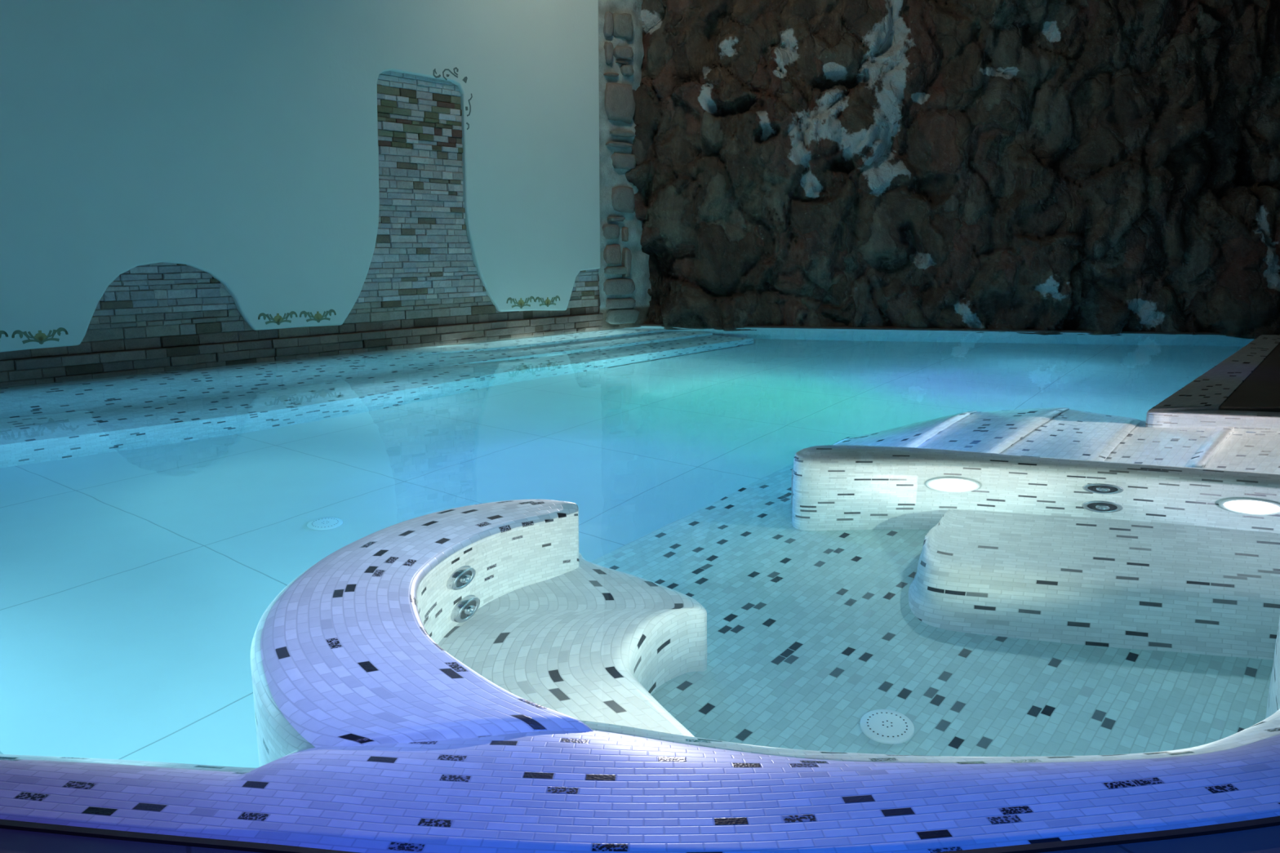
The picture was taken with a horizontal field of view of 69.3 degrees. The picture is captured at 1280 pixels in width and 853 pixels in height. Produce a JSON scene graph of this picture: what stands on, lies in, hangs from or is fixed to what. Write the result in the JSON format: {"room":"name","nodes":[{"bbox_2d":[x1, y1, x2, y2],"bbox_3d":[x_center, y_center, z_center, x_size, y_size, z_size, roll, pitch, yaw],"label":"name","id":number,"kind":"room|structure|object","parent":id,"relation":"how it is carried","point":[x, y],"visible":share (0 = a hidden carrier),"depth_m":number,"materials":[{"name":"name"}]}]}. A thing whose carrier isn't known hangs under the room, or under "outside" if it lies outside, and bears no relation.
{"room":"indoor swimming pool","nodes":[
{"label":"indoor swimming pool","id":0,"kind":"room"},
{"bbox_2d":[0,0,599,351],"bbox_3d":[-4.671,-3.341,6.032,0.068,5.749,12.639,10,15,40],"label":"wall","id":1,"kind":"structure","parent":0,"point":[235,142],"depth_m":7.89,"materials":[{"name":"paint"}]},
{"bbox_2d":[0,330,8,338],"bbox_3d":[-4.646,-0.621,6.541,0.003,0.100,0.310,10,15,40],"label":"scroll ornament","id":2,"kind":"object","parent":1,"relation":"attached to","point":[5,333],"visible":1,"depth_m":6.63,"materials":[{"name":"green paint"}]},
{"bbox_2d":[11,327,68,344],"bbox_3d":[-4.410,-0.662,6.806,0.003,0.115,0.363,10,15,40],"label":"scroll ornament","id":3,"kind":"object","parent":1,"relation":"attached to","point":[40,337],"visible":1,"depth_m":6.80,"materials":[{"name":"green paint"}]},
{"bbox_2d":[34,330,47,340],"bbox_3d":[-4.410,-0.666,6.806,0.003,0.081,0.089,10,15,40],"label":"flower","id":4,"kind":"object","parent":3,"relation":"on","point":[39,336],"depth_m":6.80,"materials":[{"name":"paint"}]},
{"bbox_2d":[257,311,297,324],"bbox_3d":[-3.191,-0.952,8.159,0.003,0.116,0.365,10,15,40],"label":"scroll ornament","id":5,"kind":"object","parent":1,"relation":"attached to","point":[277,319],"visible":1,"depth_m":8.16,"materials":[{"name":"green paint"}]},
{"bbox_2d":[273,313,282,322],"bbox_3d":[-3.191,-0.957,8.158,0.003,0.081,0.090,10,15,40],"label":"flower","id":6,"kind":"object","parent":5,"relation":"on","point":[277,318],"depth_m":8.16,"materials":[{"name":"paint"}]},
{"bbox_2d":[299,309,336,322],"bbox_3d":[-2.937,-1.005,8.442,0.003,0.115,0.363,10,15,40],"label":"scroll ornament","id":7,"kind":"object","parent":1,"relation":"attached to","point":[317,317],"visible":1,"depth_m":8.44,"materials":[{"name":"green paint"}]},
{"bbox_2d":[314,311,322,319],"bbox_3d":[-2.937,-1.010,8.441,0.003,0.081,0.089,10,15,40],"label":"flower","id":8,"kind":"object","parent":7,"relation":"on","point":[317,316],"depth_m":8.44,"materials":[{"name":"paint"}]},
{"bbox_2d":[433,66,458,79],"bbox_3d":[-1.915,-3.493,9.134,0.003,0.143,0.311,10,15,40],"label":"scroll ornament","id":9,"kind":"object","parent":1,"relation":"attached to","point":[454,68],"visible":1,"depth_m":9.14,"materials":[{"name":"grey paint"}]},
{"bbox_2d":[462,75,472,129],"bbox_3d":[-1.743,-3.275,9.377,0.003,0.519,0.117,10,15,40],"label":"scroll ornament","id":10,"kind":"object","parent":1,"relation":"attached to","point":[465,78],"visible":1,"depth_m":9.39,"materials":[{"name":"grey paint"}]},
{"bbox_2d":[506,296,535,308],"bbox_3d":[-1.316,-1.371,10.244,0.003,0.130,0.416,10,15,40],"label":"scroll ornament","id":11,"kind":"object","parent":1,"relation":"attached to","point":[521,304],"visible":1,"depth_m":10.24,"materials":[{"name":"green paint"}]},
{"bbox_2d":[517,297,524,306],"bbox_3d":[-1.316,-1.376,10.243,0.003,0.092,0.101,10,15,40],"label":"flower","id":12,"kind":"object","parent":11,"relation":"on","point":[521,303],"depth_m":10.24,"materials":[{"name":"paint"}]},
{"bbox_2d":[534,295,559,306],"bbox_3d":[-1.051,-1.423,10.540,0.003,0.123,0.389,10,15,40],"label":"scroll ornament","id":13,"kind":"object","parent":1,"relation":"attached to","point":[547,302],"visible":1,"depth_m":10.54,"materials":[{"name":"green paint"}]},
{"bbox_2d":[544,297,551,304],"bbox_3d":[-1.051,-1.428,10.539,0.003,0.086,0.095,10,15,40],"label":"flower","id":14,"kind":"object","parent":13,"relation":"on","point":[547,301],"depth_m":10.54,"materials":[{"name":"paint"}]},
{"bbox_2d":[0,71,604,386],"bbox_3d":[-4.429,-2.341,6.494,0.091,4.328,13.149,10,15,40],"label":"stone wall","id":15,"kind":"structure","parent":0,"point":[194,344],"depth_m":8.90,"materials":[{"name":"grey stone"}]},
{"bbox_2d":[598,0,651,328],"bbox_3d":[-0.156,-4.105,10.958,0.844,6.130,0.160,-10,15,-41],"label":"pier","id":16,"kind":"object","parent":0,"point":[624,283],"visible":0.98,"depth_m":11.05,"materials":[{"name":"stone"}]},
{"bbox_2d":[0,825,1279,852],"bbox_3d":[0.000,0.906,0.688,12.000,0.096,5.000,0,11,0],"label":"deck","id":17,"kind":"object","parent":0,"point":[1263,840],"visible":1,"depth_m":1.53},
{"bbox_2d":[625,0,1279,336],"bbox_3d":[4.651,-3.922,10.368,9.751,6.400,0.861,2,11,10],"label":"wall","id":18,"kind":"structure","parent":0,"point":[1102,166],"depth_m":10.67,"materials":[{"name":"brown stone"}]},
{"bbox_2d":[1219,343,1279,409],"bbox_3d":[7.791,-0.481,7.846,8.417,0.118,5.017,0,11,0],"label":"deck","id":19,"kind":"object","parent":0,"point":[1260,390],"visible":0.67,"depth_m":6.35,"materials":[{"name":"brown stone"}]},
{"bbox_3d":[0.500,0.927,7.214,19.000,0.100,12.200,0,11,0],"label":"floor","id":20,"kind":"structure","parent":0,"visible":0},
{"bbox_2d":[260,499,593,746],"bbox_3d":[-0.605,1.082,2.818,0.931,1.290,2.005,-1,11,-6],"label":"ledge","id":21,"kind":"object","parent":20,"relation":"on","point":[349,658],"visible":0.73,"depth_m":2.23,"materials":[{"name":"tile"}]},
{"bbox_2d":[0,325,1279,772],"bbox_3d":[0.300,0.279,7.138,19.000,1.300,12.100,0,11,0],"label":"pool water","id":22,"kind":"object","parent":20,"relation":"on","point":[906,546],"visible":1,"depth_m":3.16,"materials":[{"name":"blue liquid"}]},
{"bbox_2d":[0,730,1279,852],"bbox_3d":[0.858,1.184,2.327,6.314,1.280,1.448,-4,12,-18],"label":"rim","id":23,"kind":"object","parent":20,"relation":"on","point":[595,791],"visible":0.88,"depth_m":1.65,"materials":[{"name":"tile"}]},
{"bbox_2d":[0,816,1279,852],"bbox_3d":[1.254,0.621,2.020,6.641,0.063,0.838,-2,11,-12],"label":"trim","id":24,"kind":"structure","parent":23,"relation":"on","point":[1271,821],"depth_m":1.54,"materials":[{"name":"blue tile"}]},
{"bbox_2d":[1147,334,1279,412],"bbox_3d":[5.251,0.046,8.144,0.327,1.270,6.529,9,14,38],"label":"kerb","id":25,"kind":"object","parent":20,"relation":"on","point":[1210,390],"visible":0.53,"depth_m":6.79,"materials":[{"name":"tile"}]},
{"bbox_3d":[4.603,-0.536,11.193,9.832,1.237,2.242,0,11,0],"label":"wall","id":26,"kind":"structure","parent":0,"visible":0},
{"bbox_2d":[639,322,1222,334],"bbox_3d":[4.610,-1.168,11.110,9.900,0.032,0.600,2,11,10],"label":"trim","id":27,"kind":"structure","parent":26,"relation":"on","point":[888,327],"depth_m":10.99,"materials":[{"name":"grey stone"}]}
]}

